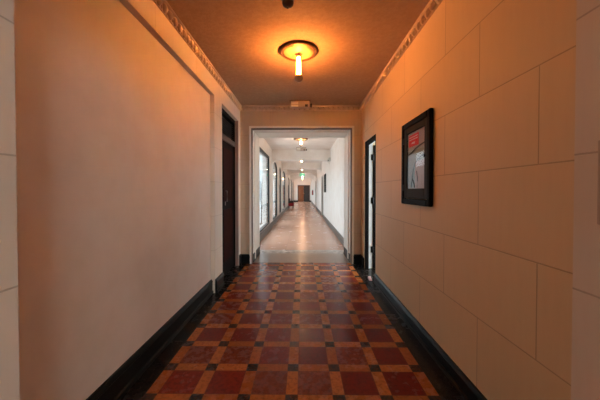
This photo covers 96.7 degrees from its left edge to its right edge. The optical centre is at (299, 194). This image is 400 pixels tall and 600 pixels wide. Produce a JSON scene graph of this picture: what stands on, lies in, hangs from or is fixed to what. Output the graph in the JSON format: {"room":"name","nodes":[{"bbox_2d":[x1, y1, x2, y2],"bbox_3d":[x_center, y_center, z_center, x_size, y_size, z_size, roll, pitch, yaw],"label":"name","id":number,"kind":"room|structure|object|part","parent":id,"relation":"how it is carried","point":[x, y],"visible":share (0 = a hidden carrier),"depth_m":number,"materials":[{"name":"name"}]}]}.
{"room":"corridor","nodes":[
{"label":"corridor","id":0,"kind":"room"},
{"bbox_2d":[0,0,19,399],"bbox_3d":[-1.924,-0.110,0.334,1.945,2.810,1.130,0,1,1],"label":"wall","id":1,"kind":"structure","parent":0,"point":[9,321],"depth_m":0.86,"materials":[{"name":"paint"}]},
{"bbox_2d":[14,0,292,399],"bbox_3d":[-1.095,-0.335,16.449,0.305,2.810,31.120,0,1,1],"label":"wall","id":2,"kind":"structure","parent":0,"point":[119,121],"depth_m":1.59,"materials":[{"name":"paint"}]},
{"bbox_2d":[86,254,241,399],"bbox_3d":[-1.096,1.173,2.843,0.089,0.175,3.870,0,1,1],"label":"baseboard","id":3,"kind":"structure","parent":2,"relation":"attached to","point":[118,384],"depth_m":2.02,"materials":[{"name":"black wood"}]},
{"bbox_2d":[153,0,241,110],"bbox_3d":[-1.067,-1.502,2.809,0.048,0.095,3.876,0,1,1],"label":"trim","id":4,"kind":"structure","parent":2,"relation":"attached to","point":[163,5],"depth_m":2.63,"materials":[{"name":"paint"}]},
{"bbox_2d":[222,108,238,275],"bbox_3d":[-1.195,-0.013,4.163,0.243,2.510,0.940,0,1,1],"label":"door","id":5,"kind":"structure","parent":2,"relation":"in","point":[230,200],"depth_m":4.35,"materials":[{"name":"paint"}]},
{"bbox_3d":[-1.140,0.156,4.230,0.008,1.730,0.490,0,1,1],"label":"panel","id":6,"kind":"part","parent":5,"relation":"part of","materials":[{"name":"brown wood"}]},
{"bbox_3d":[-1.157,-0.853,4.158,0.078,0.080,0.845,0,1,1],"label":"transom rail","id":7,"kind":"part","parent":5,"relation":"part of","materials":[{"name":"grey wood"}]},
{"bbox_2d":[260,148,268,231],"bbox_3d":[-1.097,-0.131,7.571,0.088,2.270,2.920,0,1,1],"label":"window","id":8,"kind":"structure","parent":2,"relation":"in","point":[262,152],"depth_m":8.95,"materials":[{"name":"clear glass"}]},
{"bbox_2d":[273,162,276,219],"bbox_3d":[-1.062,-0.187,10.860,0.088,2.290,1.800,0,1,1],"label":"window","id":9,"kind":"structure","parent":2,"relation":"in","point":[274,164],"depth_m":11.27,"materials":[{"name":"clear glass"}]},
{"bbox_3d":[-1.043,-0.177,10.860,0.006,2.190,1.680,0,1,1],"label":"pane","id":10,"kind":"part","parent":9,"relation":"part of","materials":[{"name":"clear glass"}]},
{"bbox_2d":[260,200,293,241],"bbox_3d":[-0.907,0.945,18.806,0.032,0.185,26.440,0,1,1],"label":"baseboard","id":11,"kind":"structure","parent":2,"relation":"attached to","point":[267,229],"depth_m":9.21,"materials":[{"name":"grey stone"}]},
{"bbox_2d":[279,168,280,213],"bbox_3d":[-1.037,-0.220,13.260,0.088,2.290,1.000,0,1,1],"label":"window","id":12,"kind":"structure","parent":2,"relation":"in","point":[280,168],"depth_m":13.37,"materials":[{"name":"clear glass"}]},
{"bbox_3d":[-1.018,-0.210,13.260,0.006,2.190,0.880,0,1,1],"label":"pane","id":13,"kind":"part","parent":12,"relation":"part of","materials":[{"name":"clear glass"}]},
{"bbox_2d":[283,171,284,209],"bbox_3d":[-1.009,-0.247,15.935,0.088,2.270,2.350,0,1,1],"label":"window","id":14,"kind":"structure","parent":2,"relation":"in","point":[283,171],"depth_m":15.95,"materials":[{"name":"clear glass"}]},
{"bbox_2d":[282,162,321,172],"bbox_3d":[0.085,-1.425,14.281,2.110,0.570,0.400,0,1,1],"label":"trim","id":15,"kind":"structure","parent":2,"relation":"attached to","point":[285,165],"depth_m":14.08,"materials":[{"name":"white paint"}]},
{"bbox_2d":[290,174,313,180],"bbox_3d":[0.185,-1.548,23.830,2.110,0.590,0.500,0,1,1],"label":"trim","id":16,"kind":"structure","parent":2,"relation":"attached to","point":[291,175],"depth_m":23.58,"materials":[{"name":"white paint"}]},
{"bbox_2d":[292,177,311,181],"bbox_3d":[0.234,-1.612,28.429,2.110,0.590,0.500,0,1,1],"label":"trim","id":17,"kind":"structure","parent":2,"relation":"attached to","point":[294,178],"depth_m":28.18,"materials":[{"name":"white paint"}]},
{"bbox_2d":[121,263,463,399],"bbox_3d":[0.003,1.356,0.319,5.800,0.120,9.000,0,1,1],"label":"floor","id":18,"kind":"structure","parent":0,"point":[273,331],"depth_m":2.21,"materials":[{"name":"tile"}]},
{"bbox_2d":[166,0,429,176],"bbox_3d":[0.147,-1.781,14.026,5.800,0.150,36.500,0,1,1],"label":"ceiling","id":19,"kind":"structure","parent":0,"point":[355,40],"depth_m":2.73,"materials":[{"name":"paint"}]},
{"bbox_2d":[281,0,294,8],"bbox_3d":[-0.095,-1.504,2.105,0.104,0.072,0.104,0,1,1],"label":"smoke detector","id":20,"kind":"object","parent":19,"relation":"attached to","point":[288,4],"visible":1,"depth_m":2.09,"materials":[{"name":"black plastic"}]},
{"bbox_2d":[279,40,317,82],"bbox_3d":[-0.015,-1.381,2.881,0.414,0.338,0.414,0,1,1],"label":"ceiling lamp","id":21,"kind":"object","parent":19,"relation":"attached to","point":[298,51],"visible":1,"depth_m":2.85,"materials":[{"name":"brown metal"}]},
{"bbox_3d":[-0.015,-1.517,2.879,0.328,0.065,0.328,0,1,1],"label":"canopy plate","id":22,"kind":"part","parent":21,"relation":"part of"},
{"bbox_3d":[-0.015,-1.388,2.881,0.038,0.200,0.038,0,1,1],"label":"bulb","id":23,"kind":"part","parent":21,"relation":"part of","materials":[{"name":"white glass"}]},
{"bbox_2d":[290,100,311,108],"bbox_3d":[0.017,-1.515,4.489,0.370,0.115,0.091,0,1,1],"label":"emergency light","id":24,"kind":"object","parent":19,"relation":"attached to","point":[294,104],"visible":1,"depth_m":4.45,"materials":[{"name":"beige plastic"}]},
{"bbox_2d":[294,138,307,146],"bbox_3d":[0.026,-1.499,7.730,0.414,0.238,0.414,0,1,1],"label":"ceiling lamp","id":25,"kind":"object","parent":19,"relation":"attached to","point":[296,139],"visible":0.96,"depth_m":7.70,"materials":[{"name":"grey"}]},
{"bbox_2d":[272,149,329,165],"bbox_3d":[0.038,-1.357,9.832,2.110,0.580,0.300,0,1,1],"label":"beam","id":26,"kind":"structure","parent":19,"relation":"attached to","point":[277,154],"depth_m":9.68,"materials":[{"name":"white paint"}]},
{"bbox_2d":[296,147,306,150],"bbox_3d":[0.058,-1.582,9.288,0.370,0.115,0.091,0,1,1],"label":"emergency light","id":27,"kind":"object","parent":19,"relation":"attached to","point":[298,148],"visible":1,"depth_m":9.25,"materials":[{"name":"beige plastic"}]},
{"bbox_2d":[287,170,316,177],"bbox_3d":[0.137,-1.484,19.231,2.110,0.590,0.500,0,1,1],"label":"arch","id":28,"kind":"object","parent":19,"relation":"attached to","point":[289,172],"visible":0.78,"depth_m":18.98,"materials":[{"name":"white paint"}]},
{"bbox_2d":[240,110,361,263],"bbox_3d":[0.014,-0.177,5.153,2.760,2.810,0.810,0,1,1],"label":"wall","id":29,"kind":"structure","parent":0,"point":[247,118],"depth_m":4.74,"materials":[{"name":"paint"}]},
{"bbox_2d":[242,105,359,110],"bbox_3d":[0.015,-1.528,4.711,2.092,0.095,0.048,0,1,1],"label":"trim","id":30,"kind":"structure","parent":29,"relation":"attached to","point":[244,107],"depth_m":4.71,"materials":[{"name":"paint"}]},
{"bbox_2d":[241,246,360,263],"bbox_3d":[0.016,1.143,5.155,2.155,0.170,0.844,0,1,1],"label":"baseboard","id":31,"kind":"structure","parent":29,"relation":"attached to","point":[245,258],"depth_m":4.75,"materials":[{"name":"black wood"}]},
{"bbox_2d":[249,126,353,263],"bbox_3d":[0.032,0.003,5.144,1.861,2.450,0.832,0,1,1],"label":"doorway","id":32,"kind":"structure","parent":29,"relation":"in","point":[255,132],"depth_m":4.95,"materials":[{"name":"white paint"}]},
{"bbox_2d":[253,253,349,262],"bbox_3d":[0.029,1.286,5.178,2.350,0.124,0.720,0,1,1],"label":"threshold","id":33,"kind":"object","parent":29,"relation":"attached to","point":[263,257],"depth_m":5.12,"materials":[{"name":"beige stone"}]},
{"bbox_2d":[260,202,343,252],"bbox_3d":[0.148,1.096,18.927,2.700,0.120,26.780,0,1,1],"label":"floor","id":34,"kind":"structure","parent":0,"point":[301,229],"depth_m":7.79,"materials":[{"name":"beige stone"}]},
{"bbox_2d":[288,198,293,207],"bbox_3d":[-0.668,0.648,20.219,0.400,0.741,0.580,0,1,1],"label":"armchair","id":35,"kind":"object","parent":34,"relation":"on","point":[290,203],"visible":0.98,"depth_m":19.99,"materials":[{"name":"red fabric"}]},
{"bbox_2d":[293,178,310,199],"bbox_3d":[0.287,-0.553,32.094,2.700,2.810,0.200,0,1,1],"label":"wall","id":36,"kind":"structure","parent":0,"point":[296,182],"depth_m":31.99,"materials":[{"name":"white paint"}]},
{"bbox_2d":[298,185,309,201],"bbox_3d":[0.446,-0.146,31.959,1.460,2.000,0.078,0,1,1],"label":"door","id":37,"kind":"structure","parent":36,"relation":"in","point":[303,190],"depth_m":31.97,"materials":[{"name":"brown wood"}]},
{"bbox_2d":[311,138,343,236],"bbox_3d":[1.312,-0.367,18.764,0.250,2.810,26.440,0,1,1],"label":"wall","id":38,"kind":"structure","parent":0,"point":[333,198],"depth_m":8.60,"materials":[{"name":"white paint"}]},
{"bbox_2d":[321,176,322,214],"bbox_3d":[1.218,0.070,13.590,0.150,2.080,1.400,0,1,1],"label":"door","id":39,"kind":"structure","parent":38,"relation":"in","point":[321,176],"depth_m":14.26,"materials":[{"name":"metal"}]},
{"bbox_2d":[324,174,325,191],"bbox_3d":[1.098,-0.504,11.733,0.030,0.800,0.840,0,1,1],"label":"framed picture","id":40,"kind":"object","parent":38,"relation":"attached to","point":[324,174],"visible":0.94,"depth_m":11.56},
{"bbox_2d":[311,201,343,245],"bbox_3d":[1.171,0.953,18.784,0.032,0.170,26.440,0,1,1],"label":"baseboard","id":41,"kind":"structure","parent":38,"relation":"attached to","point":[339,236],"depth_m":8.42,"materials":[{"name":"grey stone"}]},
{"bbox_2d":[361,0,576,399],"bbox_3d":[1.220,-0.144,2.801,0.300,2.810,3.870,0,1,1],"label":"wall","id":42,"kind":"structure","parent":0,"point":[486,270],"depth_m":1.47,"materials":[{"name":"paint"}]},
{"bbox_2d":[365,134,375,268],"bbox_3d":[1.446,0.182,4.143,0.716,2.120,0.680,0,1,1],"label":"door","id":43,"kind":"structure","parent":42,"relation":"in","point":[370,149],"depth_m":4.44,"materials":[{"name":"paint"}]},
{"bbox_2d":[360,0,442,110],"bbox_3d":[1.052,-1.502,2.787,0.048,0.095,3.876,0,1,1],"label":"trim","id":44,"kind":"structure","parent":42,"relation":"attached to","point":[432,5],"depth_m":2.64,"materials":[{"name":"paint"}]},
{"bbox_2d":[401,108,433,206],"bbox_3d":[1.043,-0.301,2.420,0.045,0.790,0.610,0,1,1],"label":"framed picture","id":45,"kind":"object","parent":42,"relation":"attached to","point":[417,134],"visible":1,"depth_m":2.36,"materials":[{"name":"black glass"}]},
{"bbox_3d":[1.050,-0.301,2.420,0.023,0.674,0.494,0,1,1],"label":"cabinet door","id":46,"kind":"part","parent":45,"relation":"part of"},
{"bbox_2d":[360,255,486,399],"bbox_3d":[1.052,1.178,2.821,0.034,0.165,3.870,0,1,1],"label":"baseboard","id":47,"kind":"structure","parent":42,"relation":"attached to","point":[460,381],"depth_m":2.07,"materials":[{"name":"black wood"}]},
{"bbox_2d":[571,0,599,399],"bbox_3d":[1.896,-0.109,0.294,2.015,2.810,1.130,0,1,1],"label":"wall","id":48,"kind":"structure","parent":0,"point":[585,360],"depth_m":0.83,"materials":[{"name":"paint"}]},
{"bbox_2d":[597,140,599,224],"bbox_3d":[0.882,-0.035,0.777,0.022,0.245,0.007,0,1,1],"label":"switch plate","id":49,"kind":"object","parent":48,"relation":"attached to","point":[598,184],"visible":1,"depth_m":0.78,"materials":[{"name":"beige plastic"}]},
{"label":"outside","id":50,"kind":"structure","parent":0,"visible":0},
{"bbox_3d":[-15.447,1.137,24.182,28.600,0.250,72.000,0,1,1],"label":"ground","id":51,"kind":"structure","parent":50,"visible":0},
{"bbox_2d":[260,155,261,199],"bbox_3d":[-7.324,-3.709,38.231,12.550,9.050,0.400,0,1,1],"label":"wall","id":52,"kind":"structure","parent":51,"relation":"on","point":[260,155],"depth_m":38.02,"materials":[{"name":"white paint"}]},
{"bbox_2d":[260,184,261,224],"bbox_3d":[-1.410,0.169,10.719,0.485,2.063,0.197,0,1,1],"label":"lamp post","id":53,"kind":"object","parent":51,"relation":"on","point":[261,184],"visible":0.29,"depth_m":10.70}
]}

